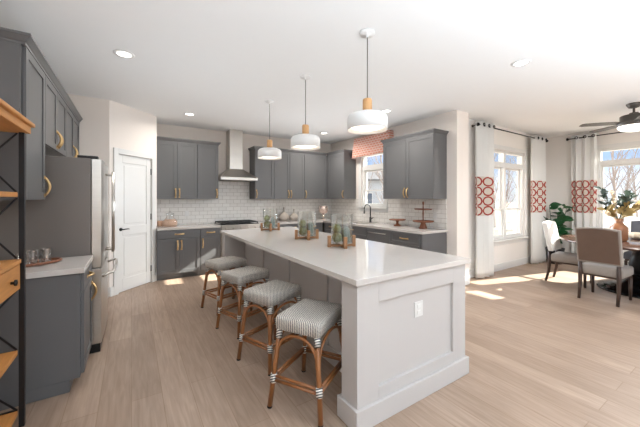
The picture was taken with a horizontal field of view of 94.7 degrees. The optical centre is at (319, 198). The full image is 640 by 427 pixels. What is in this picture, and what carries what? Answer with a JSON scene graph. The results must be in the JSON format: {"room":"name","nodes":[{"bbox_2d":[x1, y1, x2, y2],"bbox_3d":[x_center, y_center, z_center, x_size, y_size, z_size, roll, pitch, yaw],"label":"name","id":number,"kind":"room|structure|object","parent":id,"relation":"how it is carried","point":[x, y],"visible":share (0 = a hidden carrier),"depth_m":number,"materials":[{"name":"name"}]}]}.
{"room":"kitchen","nodes":[
{"label":"kitchen","id":0,"kind":"room"},
{"bbox_2d":[68,94,108,287],"bbox_3d":[-3.419,0.002,4.117,0.790,2.860,0.120,0,0,-33],"label":"wall","id":1,"kind":"structure","parent":0,"point":[94,126],"depth_m":4.18,"materials":[{"name":"paint"}]},
{"bbox_2d":[109,100,156,296],"bbox_3d":[-3.000,0.002,4.724,0.100,2.860,0.891,0,0,13],"label":"wall","id":2,"kind":"structure","parent":0,"point":[132,129],"depth_m":4.61,"materials":[{"name":"paint"}]},
{"bbox_2d":[110,273,156,296],"bbox_3d":[-2.944,1.362,4.710,0.015,0.140,0.890,0,0,13],"label":"baseboard","id":3,"kind":"structure","parent":2,"relation":"attached to","point":[112,287],"depth_m":4.31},
{"bbox_2d":[113,147,155,295],"bbox_3d":[-2.969,0.342,4.727,0.078,2.180,0.790,0,0,13],"label":"trim","id":4,"kind":"structure","parent":2,"relation":"attached to","point":[116,151],"depth_m":4.42,"materials":[{"name":"white wood"}]},
{"bbox_2d":[119,154,151,292],"bbox_3d":[-2.952,0.380,4.729,0.091,2.088,0.644,0,0,13],"label":"door","id":5,"kind":"structure","parent":2,"relation":"in","point":[135,216],"depth_m":4.70,"materials":[{"name":"white wood"}]},
{"bbox_2d":[157,123,330,231],"bbox_3d":[-1.961,0.002,6.413,5.480,2.860,0.120,0,0,-33],"label":"wall","id":6,"kind":"structure","parent":0,"point":[163,130],"depth_m":6.28,"materials":[{"name":"paint"}]},
{"bbox_2d":[157,141,196,198],"bbox_3d":[-2.731,-0.518,5.613,0.700,1.060,0.395,0,0,-33],"label":"upper cabinet","id":7,"kind":"object","parent":6,"relation":"attached to","point":[176,162],"visible":0.9,"depth_m":5.47,"materials":[{"name":"grey wood"}]},
{"bbox_2d":[157,136,220,145],"bbox_3d":[-2.553,-1.075,5.731,1.128,0.070,0.387,0,0,-33],"label":"crown molding","id":8,"kind":"structure","parent":7,"relation":"on","point":[168,139],"depth_m":5.56,"materials":[{"name":"grey wood"}]},
{"bbox_2d":[197,144,217,198],"bbox_3d":[-2.270,-0.518,5.907,0.390,1.060,0.395,0,0,-33],"label":"upper cabinet","id":9,"kind":"object","parent":6,"relation":"attached to","point":[207,155],"visible":0.98,"depth_m":5.78,"materials":[{"name":"grey wood"}]},
{"bbox_2d":[218,129,257,181],"bbox_3d":[-1.753,-0.895,6.162,0.750,1.063,0.500,0,0,-33],"label":"range hood","id":10,"kind":"object","parent":6,"relation":"attached to","point":[234,171],"visible":0.9,"depth_m":6.13,"materials":[{"name":"silver metal"}]},
{"bbox_2d":[157,181,329,224],"bbox_3d":[-1.429,0.074,6.674,4.037,0.884,0.011,0,0,-33],"label":"tile backsplash","id":11,"kind":"structure","parent":6,"relation":"attached to","point":[233,202],"depth_m":6.38,"materials":[{"name":"white tile"}]},
{"bbox_2d":[250,150,273,198],"bbox_3d":[-1.282,-0.518,6.539,0.440,1.060,0.395,0,0,-33],"label":"upper cabinet","id":12,"kind":"object","parent":6,"relation":"attached to","point":[263,170],"visible":0.82,"depth_m":6.42,"materials":[{"name":"grey wood"}]},
{"bbox_2d":[274,152,303,198],"bbox_3d":[-0.771,-0.518,6.865,0.768,1.060,0.395,0,0,-33],"label":"upper cabinet","id":13,"kind":"object","parent":6,"relation":"attached to","point":[288,170],"visible":0.9,"depth_m":6.73,"materials":[{"name":"grey wood"}]},
{"bbox_2d":[248,146,326,155],"bbox_3d":[-0.722,-1.075,6.901,1.846,0.070,0.387,0,0,-33],"label":"crown molding","id":14,"kind":"structure","parent":13,"relation":"on","point":[252,148],"depth_m":6.79,"materials":[{"name":"grey wood"}]},
{"bbox_2d":[304,154,327,198],"bbox_3d":[-0.030,-0.518,7.338,0.985,1.060,0.395,0,0,-33],"label":"upper cabinet","id":15,"kind":"object","parent":6,"relation":"attached to","point":[315,166],"visible":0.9,"depth_m":7.12,"materials":[{"name":"grey wood"}]},
{"bbox_2d":[0,0,639,143],"bbox_3d":[2.455,-1.503,2.992,9.640,0.150,10.800,0,0,-33],"label":"ceiling","id":16,"kind":"structure","parent":0,"point":[219,62],"depth_m":2.95,"materials":[{"name":"paint"}]},
{"bbox_2d":[113,49,134,58],"bbox_3d":[-1.935,-1.424,2.917,0.184,0.008,0.184,0,0,-33],"label":"recessed light","id":17,"kind":"object","parent":16,"relation":"in","point":[121,53],"visible":1,"depth_m":2.91,"materials":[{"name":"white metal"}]},
{"bbox_2d":[184,112,195,115],"bbox_3d":[-2.208,-1.424,4.998,0.184,0.008,0.184,0,0,-33],"label":"recessed light","id":18,"kind":"object","parent":16,"relation":"in","point":[186,113],"visible":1,"depth_m":5.00,"materials":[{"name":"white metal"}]},
{"bbox_2d":[258,100,280,159],"bbox_3d":[-0.739,-1.007,4.334,0.344,0.842,0.344,0,0,-33],"label":"pendant lamp","id":19,"kind":"object","parent":16,"relation":"hanging from","point":[266,153],"visible":1,"depth_m":4.24,"materials":[{"name":"white metal"}]},
{"bbox_2d":[291,74,319,149],"bbox_3d":[-0.169,-1.007,3.440,0.344,0.842,0.344,0,0,-33],"label":"pendant lamp","id":20,"kind":"object","parent":16,"relation":"hanging from","point":[304,141],"visible":1,"depth_m":3.36,"materials":[{"name":"white metal"}]},
{"bbox_2d":[295,145,316,147],"bbox_3d":[-0.169,-0.613,3.440,0.300,0.020,0.300,0,0,-33],"label":"diffuser","id":21,"kind":"object","parent":20,"relation":"attached to","point":[296,146],"depth_m":3.44,"materials":[{"name":"white"}]},
{"bbox_2d":[347,28,387,134],"bbox_3d":[0.407,-1.007,2.539,0.344,0.842,0.344,0,0,-33],"label":"pendant lamp","id":22,"kind":"object","parent":16,"relation":"hanging from","point":[365,121],"visible":1,"depth_m":2.48,"materials":[{"name":"white metal"}]},
{"bbox_2d":[351,125,382,130],"bbox_3d":[0.407,-0.613,2.539,0.300,0.020,0.300,0,0,-33],"label":"diffuser","id":23,"kind":"object","parent":22,"relation":"attached to","point":[353,127],"depth_m":2.55,"materials":[{"name":"white glass"}]},
{"bbox_2d":[511,59,531,66],"bbox_3d":[2.119,-1.424,3.110,0.184,0.008,0.184,0,0,-33],"label":"recessed light","id":24,"kind":"object","parent":16,"relation":"in","point":[522,62],"visible":1,"depth_m":3.10,"materials":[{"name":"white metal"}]},
{"bbox_2d":[579,102,639,132],"bbox_3d":[4.764,-1.218,4.425,1.293,0.419,1.270,0,0,-33],"label":"ceiling fan","id":25,"kind":"object","parent":16,"relation":"hanging from","point":[630,122],"visible":1,"depth_m":4.43,"materials":[{"name":"grey metal"}]},
{"bbox_2d":[0,259,639,426],"bbox_3d":[2.455,1.492,2.992,9.640,0.120,10.800,0,0,-33],"label":"floor","id":26,"kind":"structure","parent":0,"point":[540,354],"depth_m":2.50,"materials":[{"name":"brown wood"}]},
{"bbox_2d":[0,98,34,426],"bbox_3d":[-1.718,0.474,1.330,0.406,1.915,1.161,0,0,-33],"label":"shelf unit","id":27,"kind":"object","parent":26,"relation":"on","point":[12,272],"visible":1,"depth_m":1.81,"materials":[{"name":"brown wood"}]},
{"bbox_2d":[0,262,97,410],"bbox_3d":[-2.179,0.996,2.299,0.678,0.873,0.560,0,0,-33],"label":"base cabinet","id":28,"kind":"object","parent":26,"relation":"on","point":[58,308],"visible":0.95,"depth_m":2.12,"materials":[{"name":"grey wood"}]},
{"bbox_2d":[26,255,92,278],"bbox_3d":[-2.186,0.537,2.277,0.643,0.040,0.592,0,0,-33],"label":"countertop","id":29,"kind":"structure","parent":28,"relation":"on","point":[75,264],"depth_m":2.20,"materials":[{"name":"white stone"}]},
{"bbox_2d":[26,257,61,267],"bbox_3d":[-2.211,0.502,2.290,0.213,0.028,0.332,0,0,27],"label":"serving tray","id":30,"kind":"object","parent":29,"relation":"on","point":[57,259],"visible":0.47,"depth_m":2.28,"materials":[{"name":"brown wood"}]},
{"bbox_2d":[13,253,27,263],"bbox_3d":[-2.237,0.462,2.202,0.080,0.090,0.080,0,0,-33],"label":"glass tumbler","id":31,"kind":"object","parent":30,"relation":"on","point":[16,255],"visible":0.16,"depth_m":2.21,"materials":[{"name":"glass"}]},
{"bbox_2d":[26,249,37,263],"bbox_3d":[-2.257,0.457,2.308,0.080,0.100,0.080,0,0,-33],"label":"glass tumbler","id":32,"kind":"object","parent":30,"relation":"on","point":[32,255],"visible":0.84,"depth_m":2.29,"materials":[{"name":"glass"}]},
{"bbox_2d":[38,248,51,262],"bbox_3d":[-2.170,0.452,2.328,0.080,0.110,0.080,0,0,-33],"label":"glass tumbler","id":33,"kind":"object","parent":30,"relation":"on","point":[44,254],"visible":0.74,"depth_m":2.31,"materials":[{"name":"clear glass"}]},
{"bbox_2d":[0,155,117,353],"bbox_3d":[-2.522,0.519,2.975,0.792,1.825,0.900,0,0,-33],"label":"refrigerator","id":34,"kind":"object","parent":26,"relation":"on","point":[71,220],"visible":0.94,"depth_m":2.65,"materials":[{"name":"silver metal"}]},
{"bbox_2d":[157,229,199,280],"bbox_3d":[-2.655,0.996,5.494,0.700,0.873,0.678,0,0,-33],"label":"base cabinet","id":35,"kind":"object","parent":26,"relation":"on","point":[178,251],"visible":0.97,"depth_m":5.24,"materials":[{"name":"grey wood"}]},
{"bbox_2d":[157,223,220,230],"bbox_3d":[-2.511,0.537,5.606,1.069,0.040,0.643,0,0,-33],"label":"countertop","id":36,"kind":"structure","parent":35,"relation":"on","point":[204,225],"depth_m":5.41,"materials":[{"name":"white stone"}]},
{"bbox_2d":[162,212,177,226],"bbox_3d":[-2.778,0.371,5.464,0.256,0.290,0.256,0,0,-33],"label":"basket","id":37,"kind":"object","parent":36,"relation":"on","point":[166,222],"visible":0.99,"depth_m":5.39,"materials":[{"name":"brown"}]},
{"bbox_2d":[200,228,220,274],"bbox_3d":[-2.204,0.996,5.781,0.365,0.873,0.678,0,0,-33],"label":"base cabinet","id":38,"kind":"object","parent":26,"relation":"on","point":[210,238],"visible":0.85,"depth_m":5.53,"materials":[{"name":"grey wood"}]},
{"bbox_2d":[201,256,249,313],"bbox_3d":[-1.244,1.121,3.916,0.426,0.627,0.505,0,0,40],"label":"counter stool","id":39,"kind":"object","parent":26,"relation":"on","point":[229,262],"visible":0.73,"depth_m":3.82,"materials":[{"name":"fabric"}]},
{"bbox_2d":[214,220,259,271],"bbox_3d":[-1.703,0.941,6.058,0.765,0.942,0.666,0,0,-33],"label":"gas range","id":40,"kind":"object","parent":26,"relation":"on","point":[229,224],"visible":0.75,"depth_m":5.87,"materials":[{"name":"silver metal"}]},
{"bbox_2d":[214,222,258,224],"bbox_3d":[-1.727,0.517,6.094,0.765,0.020,0.580,0,0,-33],"label":"cooktop","id":41,"kind":"object","parent":40,"relation":"in","point":[219,223],"depth_m":5.91,"materials":[{"name":"black metal"}]},
{"bbox_2d":[216,265,272,338],"bbox_3d":[-0.834,1.121,3.312,0.426,0.627,0.505,0,0,38],"label":"counter stool","id":42,"kind":"object","parent":26,"relation":"on","point":[247,274],"visible":0.78,"depth_m":3.20,"materials":[{"name":"fabric"}]},
{"bbox_2d":[237,280,302,375],"bbox_3d":[-0.427,1.121,2.694,0.425,0.627,0.505,0,0,35],"label":"counter stool","id":43,"kind":"object","parent":26,"relation":"on","point":[272,293],"visible":0.81,"depth_m":2.58,"materials":[{"name":"fabric"}]},
{"bbox_2d":[260,222,322,231],"bbox_3d":[-0.742,0.996,6.716,1.550,0.873,0.678,0,0,-33],"label":"base cabinet","id":44,"kind":"object","parent":26,"relation":"on","point":[318,225],"visible":0.12,"depth_m":6.65,"materials":[{"name":"grey wood"}]},
{"bbox_2d":[267,298,341,426],"bbox_3d":[-0.066,1.121,2.147,0.426,0.627,0.505,0,0,26],"label":"counter stool","id":45,"kind":"object","parent":26,"relation":"on","point":[313,318],"visible":0.89,"depth_m":2.02,"materials":[{"name":"wicker"}]},
{"bbox_2d":[220,226,470,426],"bbox_3d":[-0.146,0.962,3.462,1.210,0.940,3.248,0,0,-33],"label":"kitchen island","id":46,"kind":"object","parent":26,"relation":"on","point":[393,359],"visible":0.84,"depth_m":2.16,"materials":[{"name":"white stone"}]},
{"bbox_2d":[220,226,470,286],"bbox_3d":[-0.146,0.511,3.462,1.210,0.038,3.248,0,0,-33],"label":"island countertop","id":47,"kind":"structure","parent":46,"relation":"on","point":[367,262],"depth_m":2.49,"materials":[{"name":"white stone"}]},
{"bbox_2d":[261,222,279,230],"bbox_3d":[-0.763,0.434,4.520,0.225,0.115,0.225,0,0,32],"label":"wooden stand","id":48,"kind":"object","parent":47,"relation":"on","point":[270,228],"visible":0.95,"depth_m":4.49,"materials":[{"name":"brown wood"}]},
{"bbox_3d":[-0.763,0.310,4.520,0.220,0.300,0.220,0,0,-33],"label":"glass cylinder","id":49,"kind":"object","parent":48,"relation":"on","visible":0},
{"bbox_2d":[264,221,270,227],"bbox_3d":[-0.808,0.400,4.520,0.103,0.108,0.106,0,0,-33],"label":"moss ball","id":50,"kind":"object","parent":49,"relation":"in","point":[267,223],"visible":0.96,"depth_m":4.48,"materials":[{"name":"plant"}]},
{"bbox_2d":[271,217,274,227],"bbox_3d":[-0.713,0.366,4.485,0.063,0.170,0.063,0,0,-10],"label":"cactus","id":51,"kind":"object","parent":49,"relation":"in","point":[272,218],"visible":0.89,"depth_m":4.46,"materials":[{"name":"plant"}]},
{"bbox_2d":[295,229,318,239],"bbox_3d":[-0.160,0.434,3.576,0.225,0.115,0.225,0,0,32],"label":"wooden stand","id":52,"kind":"object","parent":47,"relation":"on","point":[307,236],"visible":0.92,"depth_m":3.54,"materials":[{"name":"brown wood"}]},
{"bbox_3d":[-0.160,0.310,3.576,0.220,0.300,0.220,0,0,-33],"label":"glass cylinder","id":53,"kind":"object","parent":52,"relation":"on","visible":0},
{"bbox_2d":[299,227,306,235],"bbox_3d":[-0.206,0.400,3.576,0.107,0.109,0.105,0,0,-33],"label":"moss ball","id":54,"kind":"object","parent":53,"relation":"in","point":[302,231],"visible":0.96,"depth_m":3.54,"materials":[{"name":"plant"}]},
{"bbox_2d":[299,220,305,226],"bbox_3d":[-0.210,0.307,3.576,0.089,0.094,0.089,0,0,-14],"label":"moss ball","id":55,"kind":"object","parent":54,"relation":"on","point":[302,223],"visible":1,"depth_m":3.54,"materials":[{"name":"plant"}]},
{"bbox_2d":[308,222,313,235],"bbox_3d":[-0.110,0.366,3.541,0.063,0.170,0.063,0,0,-10],"label":"cactus","id":56,"kind":"object","parent":53,"relation":"in","point":[310,226],"visible":0.82,"depth_m":3.52,"materials":[{"name":"plant"}]},
{"bbox_2d":[327,235,355,248],"bbox_3d":[0.220,0.434,3.000,0.225,0.115,0.225,0,0,32],"label":"wooden stand","id":57,"kind":"object","parent":47,"relation":"on","point":[344,244],"visible":0.91,"depth_m":2.97,"materials":[{"name":"brown wood"}]},
{"bbox_3d":[0.220,0.310,3.000,0.220,0.300,0.220,0,0,-33],"label":"glass cylinder","id":58,"kind":"object","parent":57,"relation":"on","visible":0},
{"bbox_2d":[332,233,341,242],"bbox_3d":[0.174,0.400,2.999,0.106,0.109,0.105,0,0,-33],"label":"moss ball","id":59,"kind":"object","parent":58,"relation":"in","point":[337,237],"visible":0.98,"depth_m":2.96,"materials":[{"name":"plant"}]},
{"bbox_2d":[332,224,340,232],"bbox_3d":[0.169,0.306,3.000,0.093,0.094,0.090,0,0,-33],"label":"moss ball","id":60,"kind":"object","parent":59,"relation":"on","point":[336,228],"visible":1,"depth_m":2.97,"materials":[{"name":"plant"}]},
{"bbox_2d":[343,226,349,243],"bbox_3d":[0.270,0.366,2.965,0.063,0.170,0.063,0,0,-10],"label":"cactus","id":61,"kind":"object","parent":58,"relation":"in","point":[346,233],"visible":0.78,"depth_m":2.94,"materials":[{"name":"plant"}]},
{"bbox_2d":[414,300,422,317],"bbox_3d":[0.716,0.802,2.139,0.088,0.110,0.009,0,0,-33],"label":"wall outlet","id":62,"kind":"object","parent":46,"relation":"attached to","point":[418,306],"visible":1,"depth_m":2.13,"materials":[{"name":"white plastic"}]},
{"bbox_2d":[324,222,366,239],"bbox_3d":[0.735,0.996,6.422,0.683,0.873,1.493,0,0,-33],"label":"base cabinet","id":63,"kind":"object","parent":26,"relation":"on","point":[360,232],"visible":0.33,"depth_m":5.98,"materials":[{"name":"grey wood"}]},
{"bbox_2d":[258,218,447,233],"bbox_3d":[0.270,0.537,5.737,2.204,0.040,3.418,0,0,-33],"label":"countertop","id":64,"kind":"structure","parent":63,"relation":"on","point":[384,226],"depth_m":5.82,"materials":[{"name":"white stone"}]},
{"bbox_2d":[279,207,288,220],"bbox_3d":[-0.837,0.361,6.846,0.244,0.310,0.244,0,0,-33],"label":"bottle vase","id":65,"kind":"object","parent":64,"relation":"on","point":[283,216],"visible":1,"depth_m":6.77,"materials":[{"name":"ceramic"}]},
{"bbox_2d":[290,209,297,219],"bbox_3d":[-0.613,0.385,6.941,0.207,0.264,0.207,0,0,-33],"label":"bottle vase","id":66,"kind":"object","parent":64,"relation":"on","point":[293,216],"visible":0.86,"depth_m":6.88,"materials":[{"name":"ceramic"}]},
{"bbox_2d":[318,206,327,218],"bbox_3d":[0.081,0.351,7.266,0.240,0.330,0.240,0,0,-33],"label":"goblet","id":67,"kind":"object","parent":64,"relation":"on","point":[323,210],"visible":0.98,"depth_m":7.18,"materials":[{"name":"clear glass"}]},
{"bbox_2d":[318,206,327,213],"bbox_3d":[0.081,0.286,7.266,0.240,0.200,0.240,0,0,-33],"label":"bowl","id":68,"kind":"object","parent":67,"relation":"on","point":[322,209],"depth_m":7.17,"materials":[{"name":"clear glass"}]},
{"bbox_2d":[363,204,373,221],"bbox_3d":[1.040,0.318,6.292,0.219,0.396,0.131,0,0,-33],"label":"kitchen faucet","id":69,"kind":"object","parent":64,"relation":"on","point":[370,218],"visible":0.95,"depth_m":6.34,"materials":[{"name":"black metal"}]},
{"bbox_2d":[389,219,405,225],"bbox_3d":[1.457,0.454,5.558,0.310,0.125,0.310,0,0,-33],"label":"cake stand","id":70,"kind":"object","parent":64,"relation":"on","point":[396,220],"visible":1,"depth_m":5.48,"materials":[{"name":"brown wood"}]},
{"bbox_2d":[412,201,433,228],"bbox_3d":[1.763,0.281,5.042,0.356,0.470,0.356,0,0,-33],"label":"tiered stand","id":71,"kind":"object","parent":64,"relation":"on","point":[423,222],"visible":1,"depth_m":5.01,"materials":[{"name":"brown wood"}]},
{"bbox_2d":[367,228,389,243],"bbox_3d":[1.299,0.987,5.535,0.687,0.850,0.600,0,0,-33],"label":"dishwasher","id":72,"kind":"object","parent":26,"relation":"on","point":[378,235],"visible":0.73,"depth_m":5.35,"materials":[{"name":"grey metal"}]},
{"bbox_2d":[390,231,446,253],"bbox_3d":[1.643,0.996,5.001,0.683,0.873,0.660,0,0,-33],"label":"base cabinet","id":73,"kind":"object","parent":26,"relation":"on","point":[434,242],"visible":0.37,"depth_m":4.78,"materials":[{"name":"grey wood"}]},
{"bbox_2d":[543,202,573,263],"bbox_3d":[5.188,0.759,6.416,0.651,1.346,0.531,0,0,-33],"label":"potted plant","id":74,"kind":"object","parent":26,"relation":"on","point":[562,218],"visible":0.59,"depth_m":6.41,"materials":[{"name":"green plant"}]},
{"bbox_2d":[542,221,590,287],"bbox_3d":[4.240,0.919,5.054,0.470,1.034,0.602,0,0,-37],"label":"dining chair","id":75,"kind":"object","parent":26,"relation":"on","point":[550,228],"visible":0.65,"depth_m":5.08,"materials":[{"name":"beige fabric"}]},
{"bbox_2d":[559,234,639,298],"bbox_3d":[4.938,1.051,4.530,1.960,0.762,1.960,0,0,-33],"label":"dining table","id":76,"kind":"object","parent":26,"relation":"on","point":[633,245],"visible":0.59,"depth_m":4.50,"materials":[{"name":"brown wood"}]},
{"bbox_2d":[593,186,639,241],"bbox_3d":[4.741,0.235,4.639,0.709,0.869,0.415,0,0,10],"label":"arrangement","id":77,"kind":"object","parent":76,"relation":"on","point":[624,202],"visible":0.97,"depth_m":4.59,"materials":[{"name":"green plant"}]},
{"bbox_2d":[629,232,639,238],"bbox_3d":[5.216,0.615,4.875,0.233,0.110,0.233,0,0,-33],"label":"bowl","id":78,"kind":"object","parent":76,"relation":"on","point":[635,235],"visible":0.87,"depth_m":4.83,"materials":[{"name":"ceramic"}]},
{"bbox_2d":[575,227,633,306],"bbox_3d":[4.033,0.919,4.188,0.602,1.034,0.470,0,0,-31],"label":"dining chair","id":79,"kind":"object","parent":26,"relation":"on","point":[601,249],"visible":1,"depth_m":4.06,"materials":[{"name":"beige fabric"}]},
{"bbox_2d":[623,220,639,264],"bbox_3d":[5.738,0.919,5.184,0.602,1.034,0.470,0,0,-33],"label":"dining chair","id":80,"kind":"object","parent":26,"relation":"on","point":[635,225],"visible":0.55,"depth_m":5.39,"materials":[{"name":"grey fabric"}]},
{"bbox_2d":[331,110,461,256],"bbox_3d":[1.306,0.002,6.305,0.150,2.860,3.580,0,0,-33],"label":"wall","id":81,"kind":"structure","parent":0,"point":[451,121],"depth_m":4.84,"materials":[{"name":"paint"}]},
{"bbox_2d":[328,153,355,198],"bbox_3d":[0.488,-0.518,7.075,0.395,1.060,0.690,0,0,-33],"label":"upper cabinet","id":82,"kind":"object","parent":81,"relation":"attached to","point":[341,167],"visible":0.98,"depth_m":6.85,"materials":[{"name":"grey wood"}]},
{"bbox_2d":[326,149,352,155],"bbox_3d":[0.503,-1.075,7.061,0.387,0.070,0.721,0,0,-33],"label":"crown molding","id":83,"kind":"structure","parent":82,"relation":"attached to","point":[342,150],"depth_m":6.82,"materials":[{"name":"grey wood"}]},
{"bbox_2d":[357,153,387,212],"bbox_3d":[1.180,-0.391,6.438,0.180,1.365,0.950,0,0,-33],"label":"window","id":84,"kind":"structure","parent":81,"relation":"in","point":[366,168],"depth_m":6.69,"materials":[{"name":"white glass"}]},
{"bbox_2d":[352,130,393,158],"bbox_3d":[1.100,-1.130,6.300,0.155,0.455,1.196,0,0,-33],"label":"window valance","id":85,"kind":"object","parent":81,"relation":"attached to","point":[368,145],"visible":0.8,"depth_m":6.26,"materials":[{"name":"pink fabric"}]},
{"bbox_2d":[331,199,446,228],"bbox_3d":[1.193,0.265,6.331,0.011,0.502,3.387,0,0,-33],"label":"tile backsplash","id":86,"kind":"structure","parent":81,"relation":"attached to","point":[347,209],"depth_m":5.74,"materials":[{"name":"white tile"}]},
{"bbox_2d":[383,133,446,198],"bbox_3d":[1.640,-0.518,5.272,0.395,1.060,1.120,0,0,-33],"label":"upper cabinet","id":87,"kind":"object","parent":81,"relation":"attached to","point":[416,167],"visible":1,"depth_m":5.01,"materials":[{"name":"grey wood"}]},
{"bbox_2d":[381,128,448,143],"bbox_3d":[1.644,-1.075,5.274,0.387,0.070,1.192,0,0,-33],"label":"crown molding","id":88,"kind":"structure","parent":87,"relation":"on","point":[433,130],"depth_m":4.97,"materials":[{"name":"grey wood"}]},
{"bbox_2d":[462,111,468,275],"bbox_3d":[2.315,0.002,5.033,0.180,2.860,0.350,0,0,-33],"label":"wall","id":89,"kind":"structure","parent":0,"point":[465,116],"depth_m":4.89,"materials":[{"name":"paint"}]},
{"bbox_2d":[469,119,530,269],"bbox_3d":[3.833,0.002,6.121,3.550,2.860,0.150,0,0,-33],"label":"wall","id":90,"kind":"structure","parent":0,"point":[513,251],"depth_m":5.99,"materials":[{"name":"white paint"}]},
{"bbox_2d":[465,256,530,284],"bbox_3d":[3.779,1.362,5.869,3.880,0.140,0.216,0,0,-33],"label":"baseboard","id":91,"kind":"structure","parent":90,"relation":"attached to","point":[505,265],"depth_m":5.96,"materials":[{"name":"white wood"}]},
{"bbox_2d":[472,122,547,141],"bbox_3d":[3.955,-1.308,6.013,2.868,0.062,0.161,0,0,-33],"label":"curtain rod","id":92,"kind":"object","parent":90,"relation":"attached to","point":[478,123],"visible":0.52,"depth_m":5.74,"materials":[{"name":"black metal"}]},
{"bbox_2d":[475,121,494,277],"bbox_3d":[2.980,0.025,5.329,0.522,2.785,0.120,0,0,-33],"label":"curtain","id":93,"kind":"object","parent":92,"relation":"hanging from","point":[484,136],"visible":1,"depth_m":5.31,"materials":[{"name":"white fabric"}]},
{"bbox_2d":[531,135,546,263],"bbox_3d":[4.817,0.025,6.502,0.602,2.785,0.120,0,0,-33],"label":"curtain","id":94,"kind":"object","parent":92,"relation":"hanging from","point":[538,144],"visible":0.98,"depth_m":6.48,"materials":[{"name":"white fabric"}]},
{"bbox_2d":[494,144,528,245],"bbox_3d":[3.734,-0.060,6.016,1.880,1.985,0.180,0,0,-33],"label":"window","id":95,"kind":"structure","parent":90,"relation":"in","point":[502,166],"depth_m":6.10,"materials":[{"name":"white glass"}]},
{"bbox_2d":[546,128,639,262],"bbox_3d":[7.281,0.002,4.159,0.150,2.860,7.170,0,0,-33],"label":"wall","id":96,"kind":"structure","parent":0,"point":[558,150],"depth_m":6.73,"materials":[{"name":"white paint"}]},
{"bbox_2d":[566,132,622,140],"bbox_3d":[6.070,-1.308,5.764,0.161,0.062,1.988,0,0,-33],"label":"curtain rod","id":97,"kind":"object","parent":96,"relation":"attached to","point":[567,139],"visible":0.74,"depth_m":6.10,"materials":[{"name":"black metal"}]},
{"bbox_2d":[571,133,596,252],"bbox_3d":[5.649,0.025,6.326,0.120,2.785,0.442,0,0,-33],"label":"curtain","id":98,"kind":"object","parent":97,"relation":"hanging from","point":[583,150],"visible":0.72,"depth_m":6.31,"materials":[{"name":"white fabric"}]},
{"bbox_2d":[596,141,639,227],"bbox_3d":[6.162,-0.090,5.846,0.180,2.045,1.190,0,0,-33],"label":"window","id":99,"kind":"structure","parent":96,"relation":"in","point":[632,145],"depth_m":6.11,"materials":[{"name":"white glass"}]},
{"bbox_3d":[-1.147,0.002,-0.062,0.120,2.860,9.370,0,0,-33],"label":"wall","id":100,"kind":"structure","parent":0,"visible":0},
{"bbox_2d":[0,40,51,199],"bbox_3d":[-2.271,-0.518,2.159,0.373,1.060,0.565,0,0,-33],"label":"upper cabinet","id":101,"kind":"object","parent":100,"relation":"attached to","point":[22,80],"visible":0.91,"depth_m":2.02,"materials":[{"name":"grey wood"}]},
{"bbox_2d":[45,75,65,156],"bbox_3d":[-2.680,-0.753,2.800,0.373,0.590,0.950,0,0,-33],"label":"upper cabinet","id":102,"kind":"object","parent":100,"relation":"attached to","point":[55,107],"visible":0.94,"depth_m":2.82,"materials":[{"name":"grey wood"}]},
{"bbox_2d":[0,27,82,122],"bbox_3d":[-2.780,-1.075,2.949,0.365,0.070,2.516,0,0,-33],"label":"crown molding","id":103,"kind":"structure","parent":102,"relation":"on","point":[25,39],"depth_m":2.25,"materials":[{"name":"grey wood"}]},
{"bbox_2d":[66,105,78,156],"bbox_3d":[-3.195,-0.753,3.606,0.373,0.590,0.960,0,0,-33],"label":"upper cabinet","id":104,"kind":"object","parent":100,"relation":"attached to","point":[72,125],"visible":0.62,"depth_m":3.60,"materials":[{"name":"grey wood"}]},
{"label":"outside","id":105,"kind":"structure","parent":0,"visible":0},
{"bbox_2d":[494,202,639,235],"bbox_3d":[20.251,1.907,42.602,200.000,0.150,190.000,0,0,-33],"label":"ground","id":106,"kind":"structure","parent":105,"point":[511,215],"depth_m":25.50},
{"bbox_2d":[367,171,383,203],"bbox_3d":[5.574,-1.318,42.686,12.800,6.300,9.000,0,0,9],"label":"house","id":107,"kind":"structure","parent":106,"relation":"on","point":[372,197],"depth_m":38.37,"materials":[{"name":"white"}]},
{"bbox_2d":[369,155,383,203],"bbox_3d":[3.489,-1.423,16.885,2.084,6.518,1.600,0,0,-33],"label":"bare tree","id":108,"kind":"object","parent":106,"relation":"on","point":[381,157],"visible":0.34,"depth_m":16.81,"materials":[{"name":"brown plant"}]},
{"bbox_2d":[494,154,497,226],"bbox_3d":[10.351,-2.442,18.811,3.450,8.557,2.321,0,0,-12],"label":"bare tree","id":109,"kind":"object","parent":106,"relation":"on","point":[495,224],"visible":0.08,"depth_m":18.64,"materials":[{"name":"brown plant"}]},
{"bbox_2d":[497,155,514,207],"bbox_3d":[16.389,-1.407,25.597,2.081,6.491,2.105,0,0,-20],"label":"bare tree","id":110,"kind":"object","parent":106,"relation":"on","point":[508,171],"visible":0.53,"depth_m":25.59,"materials":[{"name":"brown plant"}]},
{"bbox_2d":[604,172,619,188],"bbox_3d":[16.070,-2.617,16.423,2.446,8.907,3.226,0,0,-37],"label":"bare tree","id":111,"kind":"object","parent":106,"relation":"on","point":[618,172],"visible":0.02,"depth_m":16.43,"materials":[{"name":"brown plant"}]},
{"bbox_2d":[604,149,639,217],"bbox_3d":[16.427,-1.731,16.450,2.001,7.141,2.677,0,0,3],"label":"bare tree","id":112,"kind":"object","parent":106,"relation":"on","point":[614,184],"visible":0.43,"depth_m":16.60,"materials":[{"name":"brown plant"}]},
{"bbox_2d":[615,149,639,221],"bbox_3d":[23.803,-2.145,22.640,2.050,7.965,2.259,0,0,-4],"label":"bare tree","id":113,"kind":"object","parent":106,"relation":"on","point":[624,168],"visible":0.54,"depth_m":22.59,"materials":[{"name":"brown plant"}]},
{"bbox_2d":[619,150,639,216],"bbox_3d":[30.615,-1.470,28.603,2.226,6.620,2.250,0,0,30],"label":"bare tree","id":114,"kind":"object","parent":106,"relation":"on","point":[634,186],"visible":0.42,"depth_m":28.69,"materials":[{"name":"brown plant"}]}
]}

